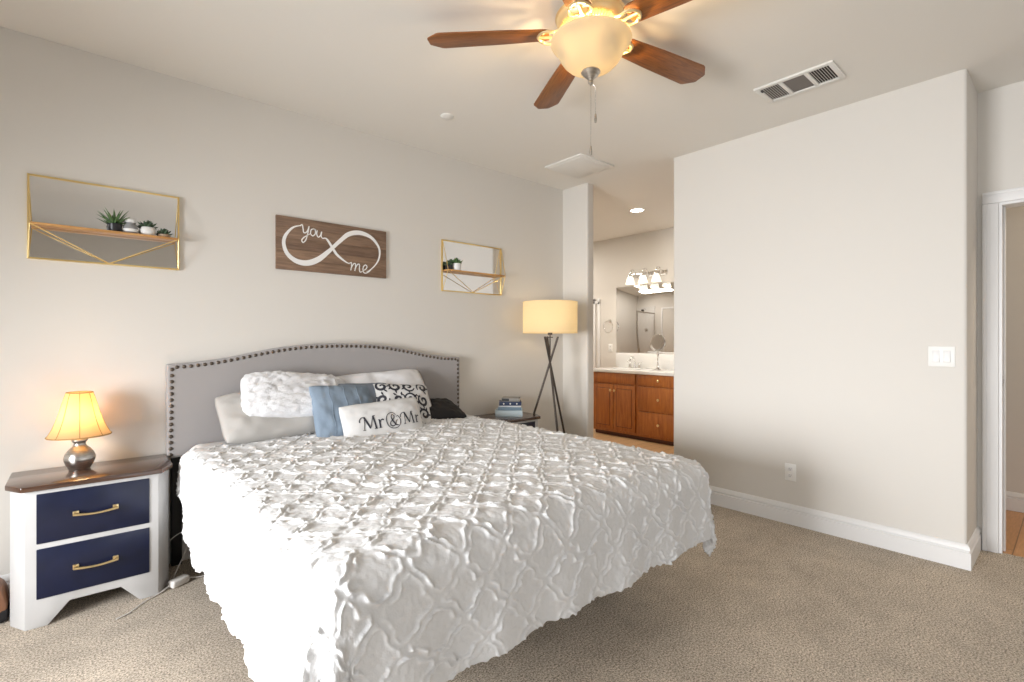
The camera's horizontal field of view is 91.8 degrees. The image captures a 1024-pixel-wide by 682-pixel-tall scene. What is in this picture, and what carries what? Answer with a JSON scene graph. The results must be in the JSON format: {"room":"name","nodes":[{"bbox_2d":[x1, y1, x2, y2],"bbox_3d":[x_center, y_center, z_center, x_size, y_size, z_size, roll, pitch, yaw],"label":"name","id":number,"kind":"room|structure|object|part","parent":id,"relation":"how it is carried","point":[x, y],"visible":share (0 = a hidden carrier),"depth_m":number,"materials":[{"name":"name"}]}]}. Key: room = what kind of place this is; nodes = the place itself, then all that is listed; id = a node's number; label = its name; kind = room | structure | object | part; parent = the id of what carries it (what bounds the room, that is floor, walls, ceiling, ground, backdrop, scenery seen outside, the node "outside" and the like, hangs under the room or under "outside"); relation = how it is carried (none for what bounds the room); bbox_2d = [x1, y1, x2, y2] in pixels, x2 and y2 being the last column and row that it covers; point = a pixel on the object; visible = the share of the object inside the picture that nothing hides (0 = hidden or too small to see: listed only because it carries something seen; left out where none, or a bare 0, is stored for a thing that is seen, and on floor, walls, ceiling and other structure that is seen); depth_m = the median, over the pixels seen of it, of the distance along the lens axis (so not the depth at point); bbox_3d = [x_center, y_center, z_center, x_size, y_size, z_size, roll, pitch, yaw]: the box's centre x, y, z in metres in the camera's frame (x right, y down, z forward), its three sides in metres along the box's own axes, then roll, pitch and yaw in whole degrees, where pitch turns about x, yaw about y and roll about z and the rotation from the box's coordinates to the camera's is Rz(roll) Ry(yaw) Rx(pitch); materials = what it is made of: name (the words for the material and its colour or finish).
{"room":"bedroom","nodes":[
{"label":"bedroom","id":0,"kind":"room"},
{"bbox_2d":[0,26,562,574],"bbox_3d":[-1.755,-0.123,3.021,5.930,2.740,0.120,0,0,-41],"label":"wall","id":1,"kind":"structure","parent":0,"point":[233,163],"depth_m":2.92,"materials":[{"name":"white paint"}]},
{"bbox_2d":[0,536,190,591],"bbox_3d":[-1.672,1.179,3.002,5.790,0.135,0.019,0,0,-41],"label":"baseboard","id":2,"kind":"structure","parent":1,"relation":"attached to","point":[6,577],"depth_m":2.81,"materials":[{"name":"white"}]},
{"bbox_2d":[27,173,178,269],"bbox_3d":[-2.098,-0.608,2.585,0.618,0.413,0.085,0,0,-41],"label":"shelf","id":3,"kind":"object","parent":1,"relation":"attached to","point":[64,224],"visible":1,"depth_m":2.57,"materials":[{"name":"gold metal"}]},
{"bbox_2d":[97,208,128,231],"bbox_3d":[-2.072,-0.636,2.599,0.164,0.128,0.155,0,0,-41],"label":"aloe plant","id":4,"kind":"object","parent":3,"relation":"on","point":[115,224],"visible":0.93,"depth_m":2.58,"materials":[{"name":"green plant"}]},
{"bbox_3d":[-2.079,-0.592,2.597,0.064,0.041,0.064,0,0,-41],"label":"pot","id":5,"kind":"part","parent":4,"relation":"part of","materials":[{"name":"black ceramic"}]},
{"bbox_2d":[122,218,138,232],"bbox_3d":[-2.030,-0.610,2.640,0.069,0.077,0.069,0,0,-41],"label":"jar","id":6,"kind":"object","parent":3,"relation":"on","point":[130,226],"visible":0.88,"depth_m":2.62,"materials":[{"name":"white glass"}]},
{"bbox_3d":[-2.030,-0.638,2.640,0.052,0.020,0.052,0,0,-41],"label":"lid","id":7,"kind":"part","parent":6,"relation":"part of","materials":[{"name":"white ceramic"}]},
{"bbox_2d":[138,220,157,234],"bbox_3d":[-1.973,-0.614,2.687,0.095,0.084,0.083,0,0,-41],"label":"potted succulent","id":8,"kind":"object","parent":3,"relation":"on","point":[147,228],"visible":0.98,"depth_m":2.67,"materials":[{"name":"white ceramic"}]},
{"bbox_2d":[140,226,155,234],"bbox_3d":[-1.974,-0.593,2.689,0.072,0.043,0.072,0,0,-41],"label":"pot","id":9,"kind":"object","parent":8,"relation":"on","point":[149,230],"depth_m":2.67,"materials":[{"name":"white ceramic"}]},
{"bbox_2d":[157,228,171,236],"bbox_3d":[-1.916,-0.597,2.739,0.076,0.052,0.074,0,0,-41],"label":"potted succulent","id":10,"kind":"object","parent":3,"relation":"on","point":[164,232],"visible":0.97,"depth_m":2.72,"materials":[{"name":"green plant"}]},
{"bbox_2d":[275,215,385,278],"bbox_3d":[-1.214,-0.631,3.400,0.758,0.343,0.021,0,0,-41],"label":"wall sign","id":11,"kind":"object","parent":1,"relation":"attached to","point":[306,245],"visible":1,"depth_m":3.36,"materials":[{"name":"brown wood"}]},
{"bbox_2d":[441,239,505,295],"bbox_3d":[-0.308,-0.608,4.149,0.618,0.413,0.085,0,0,-41],"label":"shelf","id":12,"kind":"object","parent":1,"relation":"attached to","point":[480,272],"visible":1,"depth_m":4.17,"materials":[{"name":"gold metal"}]},
{"bbox_2d":[444,261,452,268],"bbox_3d":[-0.506,-0.609,3.973,0.086,0.074,0.079,0,0,-27],"label":"potted succulent","id":13,"kind":"object","parent":12,"relation":"on","point":[449,263],"visible":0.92,"depth_m":3.95,"materials":[{"name":"green plant"}]},
{"bbox_2d":[452,258,462,269],"bbox_3d":[-0.445,-0.625,4.019,0.105,0.106,0.101,0,0,-41],"label":"potted succulent","id":14,"kind":"object","parent":12,"relation":"on","point":[457,263],"visible":0.94,"depth_m":3.99,"materials":[{"name":"green plant"}]},
{"bbox_2d":[452,263,460,269],"bbox_3d":[-0.450,-0.599,4.020,0.079,0.055,0.079,0,0,-41],"label":"pot","id":15,"kind":"object","parent":14,"relation":"on","point":[456,266],"depth_m":3.99,"materials":[{"name":"white ceramic"}]},
{"bbox_2d":[0,0,1023,241],"bbox_3d":[-0.018,-1.543,2.825,8.290,0.100,8.920,0,0,-41],"label":"ceiling","id":16,"kind":"structure","parent":0,"point":[371,67],"depth_m":2.64,"materials":[{"name":"white paint"}]},
{"bbox_2d":[440,113,453,119],"bbox_3d":[-0.431,-1.486,3.291,0.088,0.014,0.088,0,0,-41],"label":"smoke detector","id":17,"kind":"object","parent":16,"relation":"attached to","point":[446,116],"visible":1,"depth_m":3.27,"materials":[{"name":"white plastic"}]},
{"bbox_2d":[427,0,704,154],"bbox_3d":[0.395,-1.161,2.197,1.398,0.665,1.390,0,0,-41],"label":"ceiling fan","id":18,"kind":"object","parent":16,"relation":"hanging from","point":[590,38],"visible":1,"depth_m":2.17,"materials":[{"name":"brown wood"}]},
{"bbox_3d":[-0.107,-1.369,2.244,0.549,0.006,0.152,0,9,5],"label":"blade","id":19,"kind":"part","parent":18,"relation":"part of","materials":[{"name":"brown wood"}]},
{"bbox_3d":[0.246,-1.369,2.652,0.152,0.006,0.549,-9,2,-13],"label":"blade","id":20,"kind":"part","parent":18,"relation":"part of","materials":[{"name":"brown wood"}]},
{"bbox_2d":[560,13,575,26],"bbox_3d":[0.241,-1.381,2.151,0.038,0.022,0.105,0,0,-26],"label":"bulb","id":21,"kind":"object","parent":18,"relation":"attached to","point":[564,18],"depth_m":2.14,"materials":[{"name":"white glass"}]},
{"bbox_3d":[0.172,-1.369,1.781,0.152,0.006,0.549,10,4,23],"label":"blade","id":22,"kind":"part","parent":18,"relation":"part of","materials":[{"name":"brown wood"}]},
{"bbox_3d":[0.350,-1.265,2.204,0.358,0.140,0.358,0,0,-41],"label":"lamp shade","id":23,"kind":"part","parent":18,"relation":"part of","materials":[{"name":"white glass"}]},
{"bbox_2d":[588,7,611,15],"bbox_3d":[0.368,-1.381,2.084,0.105,0.022,0.038,0,0,-8],"label":"bulb","id":24,"kind":"object","parent":18,"relation":"attached to","point":[607,11],"depth_m":2.08,"materials":[{"name":"glass"}]},
{"bbox_3d":[0.698,-1.369,1.904,0.549,0.006,0.152,0,-9,41],"label":"blade","id":25,"kind":"part","parent":18,"relation":"part of","materials":[{"name":"brown wood"}]},
{"bbox_3d":[0.744,-1.369,2.442,0.549,0.006,0.152,0,-9,-31],"label":"blade","id":26,"kind":"part","parent":18,"relation":"part of","materials":[{"name":"brown wood"}]},
{"bbox_2d":[545,153,613,178],"bbox_3d":[0.575,-1.484,4.229,0.430,0.018,0.410,0,0,-41],"label":"access panel","id":27,"kind":"object","parent":16,"relation":"attached to","point":[580,165],"visible":1,"depth_m":4.19,"materials":[{"name":"white paint"}]},
{"bbox_2d":[628,208,645,212],"bbox_3d":[1.424,-1.488,5.651,0.190,0.007,0.190,0,0,-41],"label":"recessed light","id":28,"kind":"object","parent":16,"relation":"in","point":[633,210],"visible":1,"depth_m":5.66,"materials":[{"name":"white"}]},
{"bbox_2d":[753,60,845,102],"bbox_3d":[1.655,-1.483,2.863,0.240,0.020,0.410,0,0,-41],"label":"ceiling vent","id":29,"kind":"object","parent":16,"relation":"in","point":[828,72],"visible":1,"depth_m":2.85,"materials":[{"name":"white metal"}]},
{"bbox_3d":[1.655,-1.490,2.863,0.200,0.004,0.124,0,0,-41],"label":"damper panel","id":30,"kind":"part","parent":29,"relation":"part of","materials":[{"name":"grey metal"}]},
{"bbox_2d":[0,504,1023,681],"bbox_3d":[0.338,1.277,1.072,6.280,0.060,5.570,0,0,-41],"label":"floor","id":31,"kind":"structure","parent":0,"point":[773,601],"depth_m":2.14,"materials":[{"name":"beige carpet"}]},
{"bbox_2d":[0,577,9,622],"bbox_3d":[-2.360,1.139,2.188,0.204,0.215,0.158,0,0,-41],"label":"bag","id":32,"kind":"object","parent":31,"relation":"on","point":[4,590],"visible":0.97,"depth_m":2.20,"materials":[{"name":"brown leather"}]},
{"bbox_3d":[-2.360,1.217,2.188,0.204,0.060,0.158,0,0,-41],"label":"panel","id":33,"kind":"part","parent":32,"relation":"part of","materials":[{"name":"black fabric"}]},
{"bbox_2d":[5,454,171,630],"bbox_3d":[-2.023,0.936,2.407,0.604,0.621,0.402,0,0,-41],"label":"nightstand","id":34,"kind":"object","parent":31,"relation":"on","point":[104,526],"visible":1,"depth_m":2.26,"materials":[{"name":"white paint"}]},
{"bbox_2d":[45,391,111,470],"bbox_3d":[-2.119,0.437,2.431,0.250,0.377,0.250,0,0,-41],"label":"table lamp","id":35,"kind":"object","parent":34,"relation":"on","point":[79,418],"visible":1,"depth_m":2.38,"materials":[{"name":"beige fabric"}]},
{"bbox_3d":[-2.119,0.356,2.431,0.244,0.210,0.244,0,0,-41],"label":"lamp shade","id":36,"kind":"part","parent":35,"relation":"part of","materials":[{"name":"fabric"}]},
{"bbox_3d":[-1.916,1.016,2.286,0.398,0.217,0.016,0,0,-41],"label":"drawer","id":37,"kind":"part","parent":34,"relation":"part of","materials":[{"name":"blue paint"}]},
{"bbox_3d":[-1.916,0.775,2.286,0.398,0.217,0.016,0,0,-41],"label":"drawer","id":38,"kind":"part","parent":34,"relation":"part of","materials":[{"name":"blue paint"}]},
{"bbox_3d":[-1.901,1.016,2.268,0.162,0.022,0.033,0,0,-41],"label":"handle","id":39,"kind":"part","parent":34,"relation":"part of","materials":[{"name":"gold metal"}]},
{"bbox_3d":[-1.901,0.776,2.268,0.162,0.022,0.033,0,0,-41],"label":"handle","id":40,"kind":"part","parent":34,"relation":"part of","materials":[{"name":"gold metal"}]},
{"bbox_2d":[116,532,204,619],"bbox_3d":[-1.790,1.096,2.552,0.350,0.299,0.585,0,0,27],"label":"power adapter","id":41,"kind":"object","parent":31,"relation":"on","point":[182,579],"visible":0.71,"depth_m":2.52,"materials":[{"name":"white plastic"}]},
{"bbox_2d":[166,343,458,565],"bbox_3d":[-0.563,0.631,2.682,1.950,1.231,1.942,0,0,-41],"label":"headboard","id":42,"kind":"object","parent":31,"relation":"on","point":[192,388],"visible":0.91,"depth_m":2.94,"materials":[{"name":"grey fabric"}]},
{"bbox_3d":[-1.878,0.917,2.774,0.050,0.660,0.050,0,0,-41],"label":"headboard post","id":43,"kind":"part","parent":42,"relation":"part of","materials":[{"name":"black metal"}]},
{"bbox_3d":[-1.178,0.332,3.387,1.950,0.631,0.072,0,0,-41],"label":"headboard","id":44,"kind":"part","parent":42,"relation":"part of","materials":[{"name":"grey fabric"}]},
{"bbox_3d":[-1.154,0.331,3.359,1.941,0.613,0.012,0,0,-41],"label":"nailhead trim","id":45,"kind":"part","parent":42,"relation":"part of","materials":[{"name":"brown"}]},
{"bbox_3d":[-0.461,0.785,2.565,1.812,0.375,2.050,0,0,-41],"label":"mattress","id":46,"kind":"object","parent":42,"relation":"on","visible":0},
{"bbox_2d":[189,441,226,450],"bbox_3d":[-1.039,0.624,3.235,1.827,0.104,0.280,0,0,-41],"label":"sheet","id":47,"kind":"object","parent":46,"relation":"on","point":[221,442],"visible":0.03,"depth_m":2.78,"materials":[{"name":"white fabric"}]},
{"bbox_2d":[215,392,315,443],"bbox_3d":[-1.357,0.438,2.973,0.706,0.281,0.310,0,0,-44],"label":"pillow","id":48,"kind":"object","parent":47,"relation":"on","point":[237,427],"visible":0.41,"depth_m":2.77,"materials":[{"name":"grey fabric"}]},
{"bbox_2d":[240,370,345,417],"bbox_3d":[-1.296,0.333,3.010,0.635,0.312,0.282,0,0,-37],"label":"plush pillow","id":49,"kind":"object","parent":48,"relation":"on","point":[281,394],"visible":0.66,"depth_m":2.88,"materials":[{"name":"white fabric"}]},
{"bbox_2d":[336,369,431,406],"bbox_3d":[-0.886,0.388,3.414,0.695,0.366,0.287,0,0,-40],"label":"pillow","id":50,"kind":"object","parent":47,"relation":"on","point":[403,376],"visible":0.26,"depth_m":3.45,"materials":[{"name":"white fabric"}]},
{"bbox_2d":[309,385,372,436],"bbox_3d":[-1.023,0.447,3.034,0.388,0.354,0.242,0,0,-40],"label":"throw pillow","id":51,"kind":"object","parent":46,"relation":"on","point":[326,400],"visible":0.62,"depth_m":2.94,"materials":[{"name":"blue fabric"}]},
{"bbox_2d":[339,397,422,436],"bbox_3d":[-0.786,0.495,3.036,0.518,0.261,0.169,0,0,-39],"label":"lumbar pillow","id":52,"kind":"object","parent":46,"relation":"on","point":[403,414],"visible":0.79,"depth_m":2.98,"materials":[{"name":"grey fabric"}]},
{"bbox_2d":[373,384,430,423],"bbox_3d":[-0.728,0.457,3.284,0.415,0.352,0.228,0,0,-34],"label":"throw pillow","id":53,"kind":"object","parent":46,"relation":"on","point":[384,392],"visible":0.38,"depth_m":3.29,"materials":[{"name":"grey fabric"}]},
{"bbox_2d":[176,414,716,681],"bbox_3d":[-0.375,0.792,2.471,1.971,0.528,1.994,0,0,-41],"label":"bedspread","id":54,"kind":"object","parent":46,"relation":"on","point":[431,552],"visible":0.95,"depth_m":1.66,"materials":[{"name":"white fabric"}]},
{"bbox_2d":[338,383,385,401],"bbox_3d":[-0.942,0.416,3.192,0.348,0.290,0.209,0,0,-37],"label":"throw pillow","id":55,"kind":"object","parent":54,"relation":"on","point":[370,386],"visible":0.1,"depth_m":3.20,"materials":[{"name":"grey fabric"}]},
{"bbox_2d":[429,398,466,418],"bbox_3d":[-0.566,0.510,3.621,0.384,0.169,0.299,0,0,-35],"label":"pillow","id":56,"kind":"object","parent":54,"relation":"on","point":[441,408],"visible":0.44,"depth_m":3.56,"materials":[{"name":"black fabric"}]},
{"bbox_2d":[475,412,540,427],"bbox_3d":[-0.068,0.936,4.114,0.604,0.621,0.402,0,0,-41],"label":"nightstand","id":57,"kind":"object","parent":31,"relation":"on","point":[529,419],"visible":0.11,"depth_m":4.06,"materials":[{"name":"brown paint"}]},
{"bbox_2d":[495,408,522,416],"bbox_3d":[-0.022,0.601,4.183,0.225,0.050,0.170,0,0,3],"label":"book","id":58,"kind":"object","parent":57,"relation":"on","point":[498,413],"visible":0.95,"depth_m":4.10,"materials":[{"name":"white paper"}]},
{"bbox_2d":[498,407,521,409],"bbox_3d":[-0.018,0.562,4.186,0.195,0.026,0.160,0,0,0],"label":"book","id":59,"kind":"object","parent":58,"relation":"on","point":[499,408],"visible":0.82,"depth_m":4.11,"materials":[{"name":"blue paper"}]},
{"bbox_3d":[-0.014,0.543,4.190,0.190,0.012,0.150,0,0,5],"label":"book","id":60,"kind":"object","parent":59,"relation":"on","visible":0},
{"bbox_2d":[499,400,520,405],"bbox_3d":[-0.016,0.521,4.188,0.185,0.031,0.151,0,0,-1],"label":"book","id":61,"kind":"object","parent":60,"relation":"on","point":[501,403],"visible":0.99,"depth_m":4.11,"materials":[{"name":"blue paper"}]},
{"bbox_2d":[502,396,519,401],"bbox_3d":[-0.007,0.491,4.196,0.150,0.028,0.121,0,0,6],"label":"book","id":62,"kind":"object","parent":61,"relation":"on","point":[509,399],"visible":1,"depth_m":4.14,"materials":[{"name":"grey paper"}]},
{"bbox_3d":[0.038,0.775,3.993,0.398,0.217,0.016,0,0,-41],"label":"drawer","id":63,"kind":"part","parent":57,"relation":"part of","materials":[{"name":"blue paint"}]},
{"bbox_2d":[522,300,577,432],"bbox_3d":[0.379,0.441,4.355,0.582,1.612,0.595,0,0,-41],"label":"floor lamp","id":64,"kind":"object","parent":31,"relation":"on","point":[549,317],"visible":0.84,"depth_m":4.15,"materials":[{"name":"beige fabric"}]},
{"bbox_3d":[0.206,0.601,4.364,0.418,1.283,0.019,0,0,14],"label":"leg","id":65,"kind":"part","parent":64,"relation":"part of","materials":[{"name":"brown metal"}]},
{"bbox_3d":[0.332,-0.003,4.333,0.052,0.380,0.052,0,0,-41],"label":"stem","id":66,"kind":"part","parent":64,"relation":"part of","materials":[{"name":"brown metal"}]},
{"bbox_3d":[0.332,-0.204,4.333,0.476,0.267,0.476,0,0,-41],"label":"lamp shade","id":67,"kind":"part","parent":64,"relation":"part of","materials":[{"name":"fabric"}]},
{"bbox_3d":[0.368,0.601,4.208,0.019,1.283,0.418,0,0,-16],"label":"leg","id":68,"kind":"part","parent":64,"relation":"part of","materials":[{"name":"brown metal"}]},
{"bbox_3d":[0.422,0.601,4.426,0.416,1.283,0.053,0,0,-41],"label":"leg","id":69,"kind":"part","parent":64,"relation":"part of","materials":[{"name":"brown metal"}]},
{"bbox_2d":[563,183,592,437],"bbox_3d":[0.604,-0.123,4.872,0.100,2.740,0.435,0,0,-41],"label":"wall","id":70,"kind":"structure","parent":0,"point":[577,200],"depth_m":4.75,"materials":[{"name":"white paint"}]},
{"bbox_2d":[593,227,673,367],"bbox_3d":[2.158,-0.123,6.544,0.120,2.740,5.980,0,0,-41],"label":"wall","id":71,"kind":"structure","parent":0,"point":[614,259],"depth_m":7.15,"materials":[{"name":"white paint"}]},
{"bbox_2d":[593,299,599,423],"bbox_3d":[1.222,0.307,7.510,0.020,1.880,0.275,0,0,-41],"label":"trim","id":72,"kind":"structure","parent":71,"relation":"attached to","point":[595,302],"depth_m":7.47,"materials":[{"name":"white wood"}]},
{"bbox_2d":[603,319,612,332],"bbox_3d":[1.421,-0.218,7.255,0.055,0.200,0.180,0,0,-41],"label":"towel ring","id":73,"kind":"object","parent":71,"relation":"attached to","point":[609,320],"visible":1,"depth_m":7.25,"materials":[{"name":"silver metal"}]},
{"bbox_2d":[608,344,612,351],"bbox_3d":[1.442,0.102,7.267,0.008,0.116,0.072,0,0,-41],"label":"wall outlet","id":74,"kind":"object","parent":71,"relation":"attached to","point":[610,346],"visible":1,"depth_m":7.26,"materials":[{"name":"white plastic"}]},
{"bbox_2d":[616,282,673,353],"bbox_3d":[1.979,-0.299,6.651,0.009,0.948,1.415,0,0,-41],"label":"wall mirror","id":75,"kind":"object","parent":71,"relation":"attached to","point":[643,312],"visible":0.6,"depth_m":6.83,"materials":[{"name":"white mirror"}]},
{"bbox_2d":[616,353,673,369],"bbox_3d":[1.972,0.274,6.644,0.020,0.203,1.415,0,0,-41],"label":"backsplash","id":76,"kind":"structure","parent":71,"relation":"attached to","point":[666,361],"depth_m":6.78,"materials":[{"name":"white"}]},
{"bbox_2d":[626,266,667,284],"bbox_3d":[1.794,-0.891,6.718,0.201,0.209,0.600,0,0,-41],"label":"vanity light","id":77,"kind":"object","parent":71,"relation":"attached to","point":[642,276],"visible":1,"depth_m":6.68,"materials":[{"name":"white glass"}]},
{"bbox_3d":[1.633,-0.839,6.849,0.132,0.105,0.132,0,0,-41],"label":"lamp shade","id":78,"kind":"part","parent":77,"relation":"part of","materials":[{"name":"white glass"}]},
{"bbox_3d":[1.768,-0.839,6.695,0.132,0.105,0.132,0,0,-41],"label":"lamp shade","id":79,"kind":"part","parent":77,"relation":"part of","materials":[{"name":"white glass"}]},
{"bbox_3d":[1.861,-0.913,6.776,0.022,0.070,0.600,0,0,-41],"label":"plate","id":80,"kind":"part","parent":77,"relation":"part of","materials":[{"name":"silver metal"}]},
{"bbox_3d":[1.902,-0.839,6.540,0.132,0.105,0.132,0,0,-41],"label":"lamp shade","id":81,"kind":"part","parent":77,"relation":"part of","materials":[{"name":"white glass"}]},
{"bbox_2d":[593,424,673,454],"bbox_3d":[0.333,1.275,5.601,3.870,0.064,5.000,0,0,-41],"label":"floor","id":82,"kind":"structure","parent":0,"point":[652,446],"depth_m":6.05,"materials":[{"name":"beige tile"}]},
{"bbox_2d":[594,372,673,445],"bbox_3d":[1.754,0.832,6.440,0.618,0.830,1.355,0,0,-41],"label":"bathroom vanity","id":83,"kind":"object","parent":82,"relation":"on","point":[634,406],"visible":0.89,"depth_m":6.26,"materials":[{"name":"brown wood"}]},
{"bbox_3d":[1.220,0.867,6.631,0.010,0.480,0.205,0,0,-41],"label":"raised panel","id":84,"kind":"part","parent":83,"relation":"part of","materials":[{"name":"brown wood"}]},
{"bbox_3d":[1.227,0.867,6.638,0.019,0.590,0.315,0,0,-41],"label":"door","id":85,"kind":"part","parent":83,"relation":"part of","materials":[{"name":"brown wood"}]},
{"bbox_3d":[1.440,0.867,6.379,0.010,0.480,0.225,0,0,-41],"label":"raised panel","id":86,"kind":"part","parent":83,"relation":"part of","materials":[{"name":"brown wood"}]},
{"bbox_3d":[1.448,0.867,6.386,0.019,0.590,0.335,0,0,-41],"label":"door","id":87,"kind":"part","parent":83,"relation":"part of","materials":[{"name":"brown wood"}]},
{"bbox_2d":[593,353,673,375],"bbox_3d":[1.755,0.294,6.455,0.596,0.244,1.415,0,0,-41],"label":"countertop","id":88,"kind":"structure","parent":83,"relation":"on","point":[666,361],"depth_m":6.67,"materials":[{"name":"white stone"}]},
{"bbox_2d":[627,356,642,367],"bbox_3d":[1.692,0.292,6.841,0.185,0.164,0.185,0,0,4],"label":"faucet","id":89,"kind":"object","parent":88,"relation":"on","point":[633,357],"visible":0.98,"depth_m":6.82,"materials":[{"name":"silver metal"}]},
{"bbox_3d":[1.655,0.292,6.809,0.151,0.164,0.180,0,0,-41],"label":"spout","id":90,"kind":"part","parent":89,"relation":"part of","materials":[{"name":"silver metal"}]},
{"bbox_2d":[649,334,665,370],"bbox_3d":[1.873,0.144,6.369,0.169,0.462,0.176,0,0,32],"label":"makeup mirror","id":91,"kind":"object","parent":88,"relation":"on","point":[657,342],"visible":1,"depth_m":6.36,"materials":[{"name":"silver metal"}]},
{"bbox_3d":[1.873,0.019,6.369,0.196,0.193,0.049,0,0,-14],"label":"glass","id":92,"kind":"part","parent":91,"relation":"part of","materials":[{"name":"white mirror"}]},
{"bbox_3d":[1.783,1.022,6.001,0.019,0.280,0.595,0,0,-41],"label":"drawer","id":93,"kind":"part","parent":83,"relation":"part of","materials":[{"name":"brown wood"}]},
{"bbox_3d":[1.783,0.717,6.001,0.019,0.290,0.595,0,0,-41],"label":"drawer","id":94,"kind":"part","parent":83,"relation":"part of","materials":[{"name":"brown wood"}]},
{"bbox_3d":[1.783,0.487,6.001,0.019,0.130,0.595,0,0,-41],"label":"drawer","id":95,"kind":"part","parent":83,"relation":"part of","materials":[{"name":"brown wood"}]},
{"bbox_2d":[674,69,976,543],"bbox_3d":[2.106,-0.123,3.563,0.540,2.740,1.783,0,0,-41],"label":"wall","id":96,"kind":"structure","parent":0,"point":[819,259],"depth_m":3.16,"materials":[{"name":"white paint"}]},
{"bbox_2d":[785,463,795,481],"bbox_3d":[1.899,0.895,3.384,0.008,0.116,0.072,0,0,-41],"label":"wall outlet","id":97,"kind":"object","parent":96,"relation":"attached to","point":[790,469],"visible":1,"depth_m":3.38,"materials":[{"name":"white plastic"}]},
{"bbox_2d":[709,485,970,570],"bbox_3d":[1.895,1.179,3.379,0.019,0.135,1.821,0,0,-41],"label":"baseboard","id":98,"kind":"structure","parent":96,"relation":"attached to","point":[939,550],"depth_m":3.10,"materials":[{"name":"white wood"}]},
{"bbox_2d":[928,346,954,366],"bbox_3d":[2.414,0.087,2.789,0.013,0.114,0.116,0,0,-41],"label":"light switch","id":99,"kind":"object","parent":96,"relation":"attached to","point":[941,356],"visible":1,"depth_m":2.79,"materials":[{"name":"white plastic"}]},
{"bbox_2d":[967,526,980,569],"bbox_3d":[2.646,1.179,2.839,0.439,0.135,0.019,0,0,-41],"label":"baseboard","id":100,"kind":"structure","parent":96,"relation":"attached to","point":[974,543],"depth_m":2.82,"materials":[{"name":"white wood"}]},
{"bbox_2d":[977,81,1023,548],"bbox_3d":[3.708,-0.123,2.048,0.120,2.740,2.607,0,0,-41],"label":"wall","id":101,"kind":"structure","parent":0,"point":[1000,111],"depth_m":2.94,"materials":[{"name":"white paint"}]},
{"bbox_2d":[982,187,1023,553],"bbox_3d":[3.179,0.183,2.639,0.148,2.128,0.974,0,0,-41],"label":"door frame","id":102,"kind":"structure","parent":101,"relation":"attached to","point":[990,201],"depth_m":2.93,"materials":[{"name":"white wood"}]},
{"bbox_2d":[1003,510,1023,556],"bbox_3d":[3.810,1.278,2.783,1.200,0.058,3.580,0,0,-41],"label":"floor","id":103,"kind":"structure","parent":0,"point":[1014,520],"depth_m":3.22,"materials":[{"name":"brown wood"}]},
{"bbox_2d":[1006,206,1023,493],"bbox_3d":[4.217,-0.123,3.138,0.120,2.740,3.580,0,0,-41],"label":"wall","id":104,"kind":"structure","parent":0,"point":[1014,216],"depth_m":3.65,"materials":[{"name":"white paint"}]},
{"bbox_2d":[1006,491,1023,512],"bbox_3d":[4.164,1.179,3.092,0.019,0.135,3.580,0,0,-41],"label":"baseboard","id":105,"kind":"structure","parent":104,"relation":"attached to","point":[1014,501],"depth_m":3.63,"materials":[{"name":"white wood"}]}
]}

